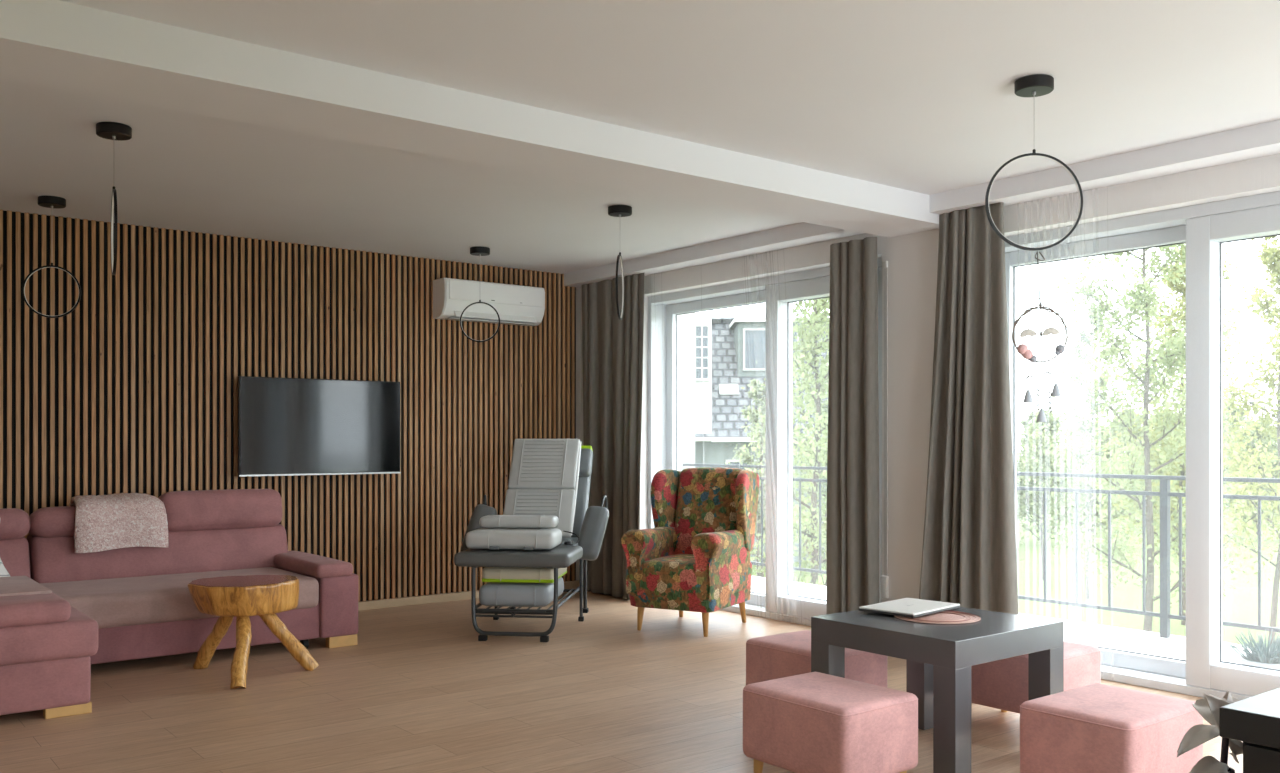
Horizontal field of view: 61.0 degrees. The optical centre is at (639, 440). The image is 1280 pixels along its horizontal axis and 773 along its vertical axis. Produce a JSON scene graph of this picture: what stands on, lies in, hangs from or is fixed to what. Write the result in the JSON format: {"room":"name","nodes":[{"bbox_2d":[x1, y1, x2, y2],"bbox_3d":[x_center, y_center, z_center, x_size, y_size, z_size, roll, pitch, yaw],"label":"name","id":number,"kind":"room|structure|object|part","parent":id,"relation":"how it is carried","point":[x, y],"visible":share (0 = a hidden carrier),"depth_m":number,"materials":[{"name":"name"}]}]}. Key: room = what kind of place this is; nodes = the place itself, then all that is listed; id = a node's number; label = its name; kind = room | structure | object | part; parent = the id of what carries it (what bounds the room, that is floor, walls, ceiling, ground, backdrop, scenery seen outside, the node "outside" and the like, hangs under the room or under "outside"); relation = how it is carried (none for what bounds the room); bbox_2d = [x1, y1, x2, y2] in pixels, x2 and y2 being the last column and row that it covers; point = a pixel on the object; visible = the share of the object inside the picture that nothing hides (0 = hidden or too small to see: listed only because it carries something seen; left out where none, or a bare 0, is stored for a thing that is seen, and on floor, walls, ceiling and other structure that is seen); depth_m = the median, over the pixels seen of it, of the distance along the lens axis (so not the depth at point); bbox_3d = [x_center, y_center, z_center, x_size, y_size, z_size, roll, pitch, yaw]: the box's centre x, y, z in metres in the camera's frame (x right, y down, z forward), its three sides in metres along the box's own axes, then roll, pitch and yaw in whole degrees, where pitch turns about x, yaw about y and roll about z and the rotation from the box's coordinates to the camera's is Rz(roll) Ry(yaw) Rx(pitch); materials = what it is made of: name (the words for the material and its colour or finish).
{"room":"living room","nodes":[
{"label":"living room","id":0,"kind":"room"},
{"bbox_2d":[0,210,580,601],"bbox_3d":[-3.087,0.028,7.310,7.150,2.845,0.222,0,0,-38],"label":"wall","id":1,"kind":"structure","parent":0,"point":[134,389],"depth_m":7.54,"materials":[{"name":"wood"}]},
{"bbox_2d":[238,376,400,476],"bbox_3d":[-2.274,-0.095,7.733,1.176,0.680,0.114,0,0,-38],"label":"television","id":2,"kind":"object","parent":1,"relation":"attached to","point":[287,426],"visible":1,"depth_m":7.66,"materials":[{"name":"black plastic"}]},
{"bbox_3d":[-2.241,0.239,7.690,1.176,0.012,0.004,0,0,-38],"label":"trim","id":3,"kind":"part","parent":2,"relation":"part of","materials":[{"name":"silver metal"}]},
{"bbox_2d":[358,580,579,610],"bbox_3d":[-3.090,1.219,7.192,6.600,0.062,0.044,0,0,-38],"label":"baseboard","id":4,"kind":"structure","parent":1,"relation":"attached to","point":[426,599],"depth_m":8.28,"materials":[{"name":"brown wood"}]},
{"bbox_2d":[433,278,544,325],"bbox_3d":[-1.170,-1.079,8.535,0.904,0.301,0.212,0,0,-38],"label":"air conditioner","id":5,"kind":"object","parent":1,"relation":"attached to","point":[514,304],"visible":1,"depth_m":8.42,"materials":[{"name":"white plastic"}]},
{"bbox_2d":[446,317,534,325],"bbox_3d":[-1.174,-0.934,8.540,0.764,0.010,0.080,0,0,-38],"label":"grille","id":6,"kind":"object","parent":5,"relation":"attached to","point":[447,318],"depth_m":8.51,"materials":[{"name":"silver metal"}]},
{"bbox_3d":[-1.111,-1.143,8.452,0.834,0.152,0.007,0,0,-38],"label":"panel","id":7,"kind":"part","parent":5,"relation":"part of","materials":[{"name":"white plastic"}]},
{"bbox_2d":[0,588,1242,772],"bbox_3d":[-0.170,1.350,3.721,6.920,0.200,9.070,0,0,-38],"label":"floor","id":8,"kind":"structure","parent":0,"point":[418,691],"depth_m":5.06,"materials":[{"name":"brown wood"}]},
{"bbox_2d":[0,489,357,718],"bbox_3d":[-3.093,0.783,5.759,3.241,0.934,2.038,0,0,-38],"label":"sofa","id":9,"kind":"object","parent":8,"relation":"on","point":[63,611],"visible":0.82,"depth_m":6.24,"materials":[{"name":"fabric"}]},
{"bbox_2d":[0,558,10,576],"bbox_3d":[-3.603,0.601,5.739,0.469,0.379,0.218,0,0,-38],"label":"cushion","id":10,"kind":"object","parent":9,"relation":"on","point":[3,572],"visible":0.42,"depth_m":5.80,"materials":[{"name":"white fabric"}]},
{"bbox_2d":[0,537,30,577],"bbox_3d":[-3.841,0.700,6.111,0.685,0.316,0.400,0,0,-38],"label":"cushion","id":11,"kind":"object","parent":9,"relation":"on","point":[15,552],"depth_m":6.17,"materials":[{"name":"fabric"}]},
{"bbox_2d":[0,592,70,627],"bbox_3d":[-3.450,0.772,4.817,1.505,0.129,0.968,0,0,-38],"label":"cushion","id":12,"kind":"object","parent":9,"relation":"on","point":[17,609],"depth_m":4.84,"materials":[{"name":"fabric"}]},
{"bbox_3d":[-3.420,0.903,4.867,1.627,0.170,1.036,0,0,-38],"label":"chaise seat","id":13,"kind":"part","parent":9,"relation":"part of","materials":[{"name":"fabric"}]},
{"bbox_2d":[69,493,167,552],"bbox_3d":[-3.181,0.488,6.586,0.512,0.334,0.414,0,0,-38],"label":"throw blanket","id":14,"kind":"object","parent":9,"relation":"on","point":[120,520],"visible":0.95,"depth_m":6.45,"materials":[{"name":"beige fabric"}]},
{"bbox_2d":[26,524,287,582],"bbox_3d":[-2.975,0.700,6.789,1.485,0.316,0.400,0,0,-38],"label":"cushion","id":15,"kind":"object","parent":9,"relation":"on","point":[192,548],"depth_m":6.64,"materials":[{"name":"fabric"}]},
{"bbox_3d":[-3.044,0.909,6.072,2.292,0.190,0.797,0,0,-38],"label":"seat","id":16,"kind":"part","parent":9,"relation":"part of","materials":[{"name":"pink fabric"}]},
{"bbox_3d":[-2.154,1.000,6.994,0.240,0.370,1.130,0,0,-38],"label":"armrest","id":17,"kind":"part","parent":9,"relation":"part of","materials":[{"name":"fabric"}]},
{"bbox_2d":[187,575,318,688],"bbox_3d":[-2.128,1.003,5.845,0.683,0.494,0.594,0,0,34],"label":"wooden side table","id":18,"kind":"object","parent":8,"relation":"on","point":[227,597],"visible":1,"depth_m":5.73,"materials":[{"name":"brown wood"}]},
{"bbox_3d":[-2.311,1.064,5.909,0.308,0.371,0.084,0,0,27],"label":"leg","id":19,"kind":"part","parent":18,"relation":"part of","materials":[{"name":"brown wood"}]},
{"bbox_3d":[-2.063,1.062,5.623,0.091,0.376,0.407,0,0,-16],"label":"leg","id":20,"kind":"part","parent":18,"relation":"part of","materials":[{"name":"brown wood"}]},
{"bbox_3d":[-1.924,1.064,5.909,0.344,0.373,0.083,0,0,-6],"label":"leg","id":21,"kind":"part","parent":18,"relation":"part of","materials":[{"name":"brown wood"}]},
{"bbox_2d":[454,446,608,641],"bbox_3d":[-0.736,0.644,7.435,1.012,1.212,1.486,0,0,6],"label":"reclining chair","id":22,"kind":"object","parent":8,"relation":"on","point":[590,523],"visible":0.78,"depth_m":6.94,"materials":[{"name":"plastic"}]},
{"bbox_3d":[-1.123,0.637,7.574,0.163,0.377,0.314,0,0,22],"label":"armrest","id":23,"kind":"part","parent":22,"relation":"part of","materials":[{"name":"leather"}]},
{"bbox_2d":[466,528,561,549],"bbox_3d":[-0.805,0.628,6.963,0.570,0.121,0.358,0,0,6],"label":"pad","id":24,"kind":"object","parent":22,"relation":"on","point":[481,538],"visible":1,"depth_m":6.80,"materials":[{"name":"fabric"}]},
{"bbox_2d":[479,515,558,527],"bbox_3d":[-0.785,0.527,7.062,0.500,0.082,0.197,0,0,6],"label":"pad","id":25,"kind":"object","parent":24,"relation":"on","point":[489,521],"visible":1,"depth_m":6.98,"materials":[{"name":"fabric"}]},
{"bbox_3d":[-0.785,1.000,6.771,0.552,0.439,0.053,0,0,6],"label":"frame","id":26,"kind":"part","parent":22,"relation":"part of","materials":[{"name":"metal"}]},
{"bbox_2d":[479,577,563,606],"bbox_3d":[-0.769,0.982,7.121,0.456,0.147,0.617,0,0,6],"label":"pad","id":27,"kind":"object","parent":22,"relation":"on","point":[507,594],"visible":0.82,"depth_m":6.83,"materials":[{"name":"grey fabric"}]},
{"bbox_2d":[482,567,566,582],"bbox_3d":[-0.749,0.851,7.119,0.470,0.107,0.537,0,0,6],"label":"pad","id":28,"kind":"object","parent":27,"relation":"on","point":[489,574],"visible":0.77,"depth_m":6.86,"materials":[{"name":"beige fabric"}]},
{"bbox_2d":[503,439,580,537],"bbox_3d":[-0.698,0.333,7.753,0.510,0.692,0.476,0,0,6],"label":"mat","id":29,"kind":"object","parent":22,"relation":"on","point":[544,473],"visible":0.82,"depth_m":7.76,"materials":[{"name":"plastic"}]},
{"bbox_3d":[-0.715,0.513,7.641,0.500,0.332,0.236,0,0,6],"label":"panel","id":30,"kind":"part","parent":29,"relation":"part of","materials":[{"name":"white plastic"}]},
{"bbox_3d":[-0.692,0.172,7.861,0.490,0.369,0.261,0,0,6],"label":"panel","id":31,"kind":"part","parent":29,"relation":"part of","materials":[{"name":"white plastic"}]},
{"bbox_3d":[-0.470,0.922,7.293,0.029,0.278,1.080,0,0,6],"label":"rail","id":32,"kind":"part","parent":22,"relation":"part of","materials":[{"name":"metal"}]},
{"bbox_3d":[-0.705,0.735,7.539,0.600,0.090,0.540,0,0,6],"label":"seat","id":33,"kind":"part","parent":22,"relation":"part of","materials":[{"name":"grey leather"}]},
{"bbox_2d":[563,530,579,544],"bbox_3d":[-0.447,0.642,7.141,0.106,0.083,0.228,0,0,-6],"label":"remote control","id":34,"kind":"object","parent":22,"relation":"on","point":[568,542],"visible":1,"depth_m":7.13,"materials":[{"name":"black plastic"}]},
{"bbox_3d":[-0.662,0.419,7.959,0.580,0.605,0.428,0,0,6],"label":"backrest","id":35,"kind":"part","parent":22,"relation":"part of","materials":[{"name":"grey plastic"}]},
{"bbox_3d":[-0.407,1.008,7.508,0.023,0.425,0.022,0,0,6],"label":"leg","id":36,"kind":"part","parent":22,"relation":"part of","materials":[{"name":"metal"}]},
{"bbox_3d":[-0.420,0.999,7.738,0.027,0.443,0.316,0,0,9],"label":"leg","id":37,"kind":"part","parent":22,"relation":"part of","materials":[{"name":"metal"}]},
{"bbox_2d":[579,448,592,476],"bbox_3d":[-0.651,0.167,8.057,0.600,0.215,0.178,0,0,6],"label":"pillow","id":38,"kind":"object","parent":22,"relation":"on","point":[586,456],"depth_m":7.99,"materials":[{"name":"grey fabric"}]},
{"bbox_3d":[-0.329,0.638,7.491,0.172,0.361,0.291,0,0,21],"label":"armrest","id":39,"kind":"part","parent":22,"relation":"part of","materials":[{"name":"grey leather"}]},
{"bbox_2d":[621,467,758,636],"bbox_3d":[0.371,0.719,7.329,0.703,1.062,0.836,0,0,29],"label":"wingback armchair","id":40,"kind":"object","parent":8,"relation":"on","point":[695,557],"visible":1,"depth_m":7.19,"materials":[{"name":"fabric"}]},
{"bbox_3d":[0.009,1.164,7.153,0.050,0.172,0.049,0,0,29],"label":"leg","id":41,"kind":"part","parent":40,"relation":"part of","materials":[{"name":"brown wood"}]},
{"bbox_3d":[0.095,0.803,7.361,0.186,0.431,0.608,0,0,29],"label":"arm","id":42,"kind":"part","parent":40,"relation":"part of","materials":[{"name":"fabric"}]},
{"bbox_2d":[641,554,695,576],"bbox_3d":[0.308,0.835,7.214,0.410,0.132,0.572,0,0,29],"label":"seat cushion","id":43,"kind":"object","parent":40,"relation":"on","point":[652,565],"depth_m":7.01,"materials":[{"name":"fabric"}]},
{"bbox_3d":[0.345,0.961,7.282,0.610,0.262,0.705,0,0,29],"label":"seat","id":44,"kind":"part","parent":40,"relation":"part of","materials":[{"name":"fabric"}]},
{"bbox_3d":[0.416,1.164,6.929,0.050,0.172,0.049,0,0,29],"label":"leg","id":45,"kind":"part","parent":40,"relation":"part of","materials":[{"name":"brown wood"}]},
{"bbox_3d":[0.485,0.535,7.537,0.498,0.694,0.261,0,0,29],"label":"backrest","id":46,"kind":"part","parent":40,"relation":"part of","materials":[{"name":"fabric"}]},
{"bbox_3d":[0.545,0.803,7.113,0.186,0.431,0.608,0,0,29],"label":"arm","id":47,"kind":"part","parent":40,"relation":"part of","materials":[{"name":"fabric"}]},
{"bbox_3d":[0.698,1.163,7.441,0.050,0.174,0.066,0,0,29],"label":"leg","id":48,"kind":"part","parent":40,"relation":"part of","materials":[{"name":"brown wood"}]},
{"bbox_2d":[746,630,886,686],"bbox_3d":[0.774,1.066,4.784,0.402,0.370,0.502,0,0,-38],"label":"pouffe","id":49,"kind":"object","parent":8,"relation":"on","point":[777,656],"visible":0.45,"depth_m":4.68,"materials":[{"name":"pink fabric"}]},
{"bbox_2d":[743,672,917,772],"bbox_3d":[0.673,1.066,3.872,0.402,0.370,0.502,0,0,-38],"label":"pouffe","id":50,"kind":"object","parent":8,"relation":"on","point":[812,722],"visible":1,"depth_m":3.73,"materials":[{"name":"pink fabric"}]},
{"bbox_3d":[0.432,1.196,3.937,0.040,0.110,0.039,0,0,-38],"label":"leg","id":51,"kind":"part","parent":50,"relation":"part of","materials":[{"name":"brown wood"}]},
{"bbox_2d":[811,607,1063,772],"bbox_3d":[1.179,0.981,4.326,0.700,0.538,0.690,0,0,-38],"label":"side table","id":52,"kind":"object","parent":8,"relation":"on","point":[939,658],"visible":0.64,"depth_m":4.11,"materials":[{"name":"laminate"}]},
{"bbox_3d":[0.757,1.030,4.374,0.095,0.440,0.095,0,0,-38],"label":"leg","id":53,"kind":"part","parent":52,"relation":"part of","materials":[{"name":"laminate"}]},
{"bbox_2d":[859,598,959,617],"bbox_3d":[1.122,0.696,4.515,0.259,0.022,0.370,0,0,45],"label":"laptop","id":54,"kind":"object","parent":52,"relation":"on","point":[905,607],"visible":1,"depth_m":4.46,"materials":[{"name":"silver metal"}]},
{"bbox_3d":[1.234,1.030,4.747,0.095,0.440,0.095,0,0,-38],"label":"leg","id":55,"kind":"part","parent":52,"relation":"part of","materials":[{"name":"laminate"}]},
{"bbox_2d":[894,610,980,623],"bbox_3d":[1.194,0.709,4.364,0.338,0.006,0.338,0,0,-38],"label":"placemat","id":56,"kind":"object","parent":52,"relation":"on","point":[945,617],"visible":0.77,"depth_m":4.32,"materials":[{"name":"pink fabric"}]},
{"bbox_3d":[1.124,1.030,3.906,0.095,0.440,0.095,0,0,-38],"label":"leg","id":57,"kind":"part","parent":52,"relation":"part of","materials":[{"name":"laminate"}]},
{"bbox_3d":[1.600,1.030,4.279,0.095,0.440,0.095,0,0,-38],"label":"leg","id":58,"kind":"part","parent":52,"relation":"part of","materials":[{"name":"laminate"}]},
{"bbox_2d":[971,641,1100,713],"bbox_3d":[1.682,1.066,4.746,0.402,0.370,0.502,0,0,-38],"label":"pouffe","id":59,"kind":"object","parent":8,"relation":"on","point":[1002,684],"visible":0.37,"depth_m":4.59,"materials":[{"name":"pink fabric"}]},
{"bbox_2d":[1020,683,1202,772],"bbox_3d":[1.599,1.066,3.684,0.502,0.370,0.402,0,0,-38],"label":"pouffe","id":60,"kind":"object","parent":8,"relation":"on","point":[1096,727],"visible":0.87,"depth_m":3.55,"materials":[{"name":"pink fabric"}]},
{"bbox_2d":[1220,688,1279,772],"bbox_3d":[1.617,0.875,1.990,0.781,0.750,0.728,0,0,-38],"label":"sideboard","id":61,"kind":"object","parent":8,"relation":"on","point":[1254,721],"visible":1,"depth_m":2.00,"materials":[{"name":"wood"}]},
{"bbox_3d":[1.229,0.877,1.900,0.018,0.625,0.324,0,0,-38],"label":"door","id":62,"kind":"part","parent":61,"relation":"part of","materials":[{"name":"black wood"}]},
{"bbox_3d":[1.140,1.005,2.194,0.190,0.490,0.190,0,0,-38],"label":"floor vase","id":63,"kind":"object","parent":8,"relation":"on","visible":0},
{"bbox_2d":[1177,691,1242,772],"bbox_3d":[1.155,0.732,2.175,0.096,0.476,0.244,0,0,38],"label":"flower","id":64,"kind":"object","parent":63,"relation":"in","point":[1208,707],"visible":0.7,"depth_m":2.12,"materials":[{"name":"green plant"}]},
{"bbox_3d":[1.158,0.776,2.181,0.026,0.389,0.057,0,0,-38],"label":"stem","id":65,"kind":"part","parent":64,"relation":"part of","materials":[{"name":"black"}]},
{"bbox_2d":[0,0,1279,273],"bbox_3d":[-0.237,-1.495,3.669,7.150,0.200,9.470,0,0,-38],"label":"ceiling","id":66,"kind":"structure","parent":0,"point":[919,96],"depth_m":4.51,"materials":[{"name":"paint"}]},
{"bbox_2d":[22,195,80,317],"bbox_3d":[-3.384,-1.050,6.247,0.276,0.689,0.144,0,0,-44],"label":"pendant lamp","id":67,"kind":"object","parent":66,"relation":"hanging from","point":[46,201],"visible":1,"depth_m":6.22,"materials":[{"name":"black metal"}]},
{"bbox_2d":[96,122,131,274],"bbox_3d":[-2.334,-1.065,4.816,0.144,0.659,0.376,0,0,-28],"label":"pendant lamp","id":68,"kind":"object","parent":66,"relation":"hanging from","point":[107,130],"visible":1,"depth_m":4.77,"materials":[{"name":"black metal"}]},
{"bbox_2d":[460,246,499,341],"bbox_3d":[-1.160,-1.053,7.870,0.265,0.682,0.144,0,0,27],"label":"pendant lamp","id":69,"kind":"object","parent":66,"relation":"hanging from","point":[478,250],"visible":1,"depth_m":7.86,"materials":[{"name":"black metal"}]},
{"bbox_2d":[608,205,631,319],"bbox_3d":[-0.119,-1.058,6.487,0.144,0.671,0.385,0,0,5],"label":"pendant lamp","id":70,"kind":"object","parent":66,"relation":"hanging from","point":[613,210],"visible":1,"depth_m":6.44,"materials":[{"name":"black metal"}]},
{"bbox_2d":[985,74,1082,250],"bbox_3d":[1.525,-1.065,4.202,0.376,0.659,0.144,0,0,0],"label":"pendant lamp","id":71,"kind":"object","parent":66,"relation":"hanging from","point":[1036,85],"visible":1,"depth_m":4.20,"materials":[{"name":"black metal"}]},
{"bbox_2d":[1012,251,1068,421],"bbox_3d":[1.548,-0.402,4.200,0.222,0.659,0.042,0,0,0],"label":"dreamcatcher","id":72,"kind":"object","parent":71,"relation":"hanging from","point":[1022,349],"visible":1,"depth_m":4.20,"materials":[{"name":"grey fabric"}]},
{"bbox_2d":[679,313,694,470],"bbox_3d":[-0.063,-0.075,10.390,1.390,3.150,0.200,0,0,-38],"label":"wall","id":73,"kind":"structure","parent":0,"point":[686,321],"depth_m":10.67,"materials":[{"name":"white paint"}]},
{"bbox_2d":[581,154,1279,601],"bbox_3d":[2.434,0.028,5.773,0.350,2.845,9.090,0,0,-38],"label":"wall","id":74,"kind":"structure","parent":0,"point":[912,259],"depth_m":6.52,"materials":[{"name":"paint"}]},
{"bbox_2d":[0,0,938,237],"bbox_3d":[-0.927,-1.323,4.437,6.610,0.165,0.440,0,0,-38],"label":"beam","id":75,"kind":"structure","parent":74,"relation":"attached to","point":[56,44],"depth_m":4.27,"materials":[{"name":"paint"}]},
{"bbox_2d":[648,258,881,625],"bbox_3d":[0.913,0.050,7.795,0.248,2.400,2.450,0,0,-38],"label":"window","id":76,"kind":"structure","parent":74,"relation":"in","point":[778,292],"depth_m":7.62,"materials":[{"name":"glass"},{"name":"white plastic"}]},
{"bbox_3d":[0.648,0.058,8.239,0.072,2.295,1.335,0,0,-38],"label":"sash","id":77,"kind":"part","parent":76,"relation":"part of","materials":[{"name":"white plastic"}]},
{"bbox_3d":[1.269,0.058,7.264,0.135,2.295,1.085,0,0,-38],"label":"sash","id":78,"kind":"part","parent":76,"relation":"part of","materials":[{"name":"white plastic"}]},
{"bbox_2d":[826,237,878,613],"bbox_3d":[1.320,0.000,6.732,0.094,2.476,0.367,0,0,-38],"label":"curtain","id":79,"kind":"object","parent":74,"relation":"hanging from","point":[852,544],"visible":0.94,"depth_m":6.70,"materials":[{"name":"grey fabric"}]},
{"bbox_2d":[881,261,888,598],"bbox_3d":[1.501,-0.065,6.659,0.026,2.070,0.050,0,0,-38],"label":"strap","id":80,"kind":"object","parent":74,"relation":"attached to","point":[884,578],"visible":1,"depth_m":6.66,"materials":[{"name":"fabric"}]},
{"bbox_2d":[564,120,1279,287],"bbox_3d":[2.221,-1.350,5.606,0.210,0.110,9.090,0,0,-38],"label":"trim","id":81,"kind":"structure","parent":74,"relation":"attached to","point":[1259,140],"depth_m":5.70,"materials":[{"name":"paint"}]},
{"bbox_2d":[582,273,644,598],"bbox_3d":[-0.222,-0.028,8.703,0.105,2.532,0.840,0,0,-38],"label":"curtain","id":82,"kind":"object","parent":81,"relation":"hanging from","point":[612,347],"visible":0.91,"depth_m":8.64,"materials":[{"name":"grey fabric"}]},
{"bbox_2d":[919,202,1017,614],"bbox_3d":[1.822,-0.028,6.096,0.117,2.532,0.671,0,0,-38],"label":"curtain","id":83,"kind":"object","parent":74,"relation":"hanging from","point":[969,559],"visible":0.89,"depth_m":6.05,"materials":[{"name":"grey fabric"}]},
{"bbox_2d":[1005,191,1279,700],"bbox_3d":[3.101,0.050,5.000,0.248,2.400,3.450,0,0,-38],"label":"window","id":84,"kind":"structure","parent":74,"relation":"in","point":[1203,228],"depth_m":5.31,"materials":[{"name":"glass"},{"name":"white plastic"}]},
{"bbox_3d":[2.490,0.058,5.886,0.072,2.295,1.210,0,0,-38],"label":"sash","id":85,"kind":"part","parent":84,"relation":"part of","materials":[{"name":"white plastic"}]},
{"bbox_3d":[3.419,0.058,4.518,0.135,2.295,2.210,0,0,-38],"label":"sash","id":86,"kind":"part","parent":84,"relation":"part of","materials":[{"name":"white plastic"}]},
{"bbox_2d":[751,576,1269,663],"bbox_3d":[3.667,1.377,5.601,1.360,0.245,12.300,0,0,-38],"label":"floor","id":87,"kind":"structure","parent":0,"point":[1132,640],"depth_m":6.91,"materials":[{"name":"tile"}]},
{"bbox_2d":[683,463,1279,637],"bbox_3d":[4.169,0.740,5.868,0.050,1.030,12.100,0,0,-38],"label":"balcony railing","id":88,"kind":"object","parent":87,"relation":"on","point":[1165,616],"visible":0.38,"depth_m":7.02,"materials":[{"name":"grey metal"}]},
{"bbox_3d":[4.169,0.237,5.868,0.050,0.025,12.100,0,0,-38],"label":"rail","id":89,"kind":"part","parent":88,"relation":"part of","materials":[{"name":"grey metal"}]},
{"bbox_3d":[4.169,1.117,5.868,0.024,0.025,12.100,0,0,-38],"label":"rail","id":90,"kind":"part","parent":88,"relation":"part of","materials":[{"name":"grey metal"}]},
{"bbox_3d":[4.169,0.343,5.868,0.024,0.025,12.100,0,0,-38],"label":"rail","id":91,"kind":"part","parent":88,"relation":"part of","materials":[{"name":"grey metal"}]},
{"bbox_3d":[3.346,0.752,6.919,0.044,1.005,0.048,0,0,-38],"label":"post","id":92,"kind":"part","parent":88,"relation":"part of","materials":[{"name":"grey metal"}]},
{"bbox_2d":[1222,627,1279,669],"bbox_3d":[3.294,1.132,5.711,0.428,0.245,0.411,0,0,-38],"label":"lavender","id":93,"kind":"object","parent":87,"relation":"on","point":[1260,655],"visible":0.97,"depth_m":5.68,"materials":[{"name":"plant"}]},
{"bbox_2d":[1240,655,1279,669],"bbox_3d":[3.296,1.205,5.717,0.244,0.100,0.244,0,0,-38],"label":"pot","id":94,"kind":"object","parent":87,"relation":"on","point":[1247,660],"depth_m":5.64,"materials":[{"name":"white ceramic"}]},
{"label":"outside","id":95,"kind":"structure","parent":0,"visible":0},
{"bbox_2d":[752,474,1279,645],"bbox_3d":[53.724,4.500,73.808,164.400,0.500,290.000,0,0,-38],"label":"lawn","id":96,"kind":"structure","parent":95,"point":[1240,604],"depth_m":31.57,"materials":[{"name":"green plant"}]},
{"bbox_2d":[695,318,828,561],"bbox_3d":[5.396,-0.350,42.440,13.450,9.200,10.120,0,0,0],"label":"house","id":97,"kind":"structure","parent":96,"relation":"on","point":[727,350],"depth_m":38.49,"materials":[{"name":"brick"}]},
{"bbox_3d":[2.146,-3.050,37.630,0.410,1.800,0.020,0,0,0],"label":"pane","id":98,"kind":"part","parent":97,"relation":"part of","materials":[{"name":"clear glass"}]},
{"bbox_3d":[4.021,1.350,37.985,1.900,1.200,0.020,0,0,0],"label":"pane","id":99,"kind":"part","parent":97,"relation":"part of","materials":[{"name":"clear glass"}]},
{"bbox_3d":[4.821,-3.350,39.980,1.900,1.400,0.020,0,0,0],"label":"pane","id":100,"kind":"part","parent":97,"relation":"part of","materials":[{"name":"clear glass"}]},
{"bbox_2d":[732,379,802,576],"bbox_3d":[2.827,1.409,25.049,1.771,5.694,1.749,0,0,2],"label":"tree","id":101,"kind":"object","parent":96,"relation":"on","point":[755,392],"visible":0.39,"depth_m":24.96,"materials":[{"name":"green plant"}]},
{"bbox_2d":[726,297,829,585],"bbox_3d":[3.182,-0.441,20.242,3.357,9.387,3.680,0,0,-26],"label":"tree","id":102,"kind":"object","parent":96,"relation":"on","point":[809,339],"visible":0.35,"depth_m":20.00,"materials":[{"name":"green plant"}]},
{"bbox_2d":[792,362,828,585],"bbox_3d":[5.202,1.098,28.000,2.848,6.322,3.463,0,0,-38],"label":"tree","id":103,"kind":"object","parent":96,"relation":"on","point":[825,405],"visible":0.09,"depth_m":27.89,"materials":[{"name":"green plant"}]},
{"bbox_2d":[1016,409,1062,528],"bbox_3d":[19.385,1.353,52.039,4.109,5.796,4.163,0,0,-38],"label":"tree","id":104,"kind":"object","parent":96,"relation":"on","point":[1033,413],"visible":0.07,"depth_m":51.83,"materials":[{"name":"green plant"}]},
{"bbox_2d":[1016,407,1128,579],"bbox_3d":[12.296,1.617,33.276,3.689,5.272,4.560,0,0,-18],"label":"tree","id":105,"kind":"object","parent":96,"relation":"on","point":[1038,440],"visible":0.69,"depth_m":32.70,"materials":[{"name":"green plant"}]},
{"bbox_2d":[1040,417,1137,543],"bbox_3d":[18.160,1.679,43.637,3.929,5.332,3.790,0,0,-41],"label":"tree","id":106,"kind":"object","parent":96,"relation":"on","point":[1114,449],"visible":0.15,"depth_m":43.65,"materials":[{"name":"green plant"}]},
{"bbox_2d":[1053,281,1131,599],"bbox_3d":[12.267,-0.003,29.154,2.206,8.518,1.910,0,0,-38],"label":"tree","id":107,"kind":"object","parent":96,"relation":"on","point":[1082,335],"visible":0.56,"depth_m":28.95,"materials":[{"name":"green plant"}]},
{"bbox_2d":[1097,409,1149,515],"bbox_3d":[25.888,1.249,57.885,5.516,6.009,4.118,0,0,-38],"label":"tree","id":108,"kind":"object","parent":96,"relation":"on","point":[1125,410],"visible":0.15,"depth_m":57.45,"materials":[{"name":"green plant"}]},
{"bbox_2d":[1021,243,1279,631],"bbox_3d":[7.255,-0.078,14.883,3.700,8.666,2.215,0,0,-29],"label":"tree","id":109,"kind":"object","parent":96,"relation":"on","point":[1142,301],"visible":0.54,"depth_m":14.78,"materials":[{"name":"green plant"}]},
{"bbox_2d":[1127,408,1185,526],"bbox_3d":[24.352,1.394,49.855,4.551,5.866,4.049,0,0,-38],"label":"tree","id":110,"kind":"object","parent":96,"relation":"on","point":[1157,452],"visible":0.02,"depth_m":49.74,"materials":[{"name":"green plant"}]},
{"bbox_2d":[1076,243,1279,624],"bbox_3d":[12.463,-0.123,25.075,4.479,8.751,3.941,0,0,-7],"label":"tree","id":111,"kind":"object","parent":96,"relation":"on","point":[1180,288],"visible":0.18,"depth_m":24.89,"materials":[{"name":"green plant"}]},
{"bbox_2d":[1170,236,1279,645],"bbox_3d":[11.145,0.102,19.024,3.630,8.310,3.110,0,0,0],"label":"tree","id":112,"kind":"object","parent":96,"relation":"on","point":[1271,256],"visible":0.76,"depth_m":19.20,"materials":[{"name":"green plant"}]},
{"bbox_2d":[1222,399,1253,511],"bbox_3d":[32.127,0.943,60.233,4.966,6.622,4.333,0,0,1],"label":"tree","id":113,"kind":"object","parent":96,"relation":"on","point":[1238,409],"visible":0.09,"depth_m":59.48,"materials":[{"name":"green plant"}]},
{"bbox_2d":[1222,417,1279,540],"bbox_3d":[26.328,1.608,45.834,3.586,5.296,4.412,0,0,-38],"label":"tree","id":114,"kind":"object","parent":96,"relation":"on","point":[1273,447],"visible":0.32,"depth_m":45.55,"materials":[{"name":"green plant"}]}
]}

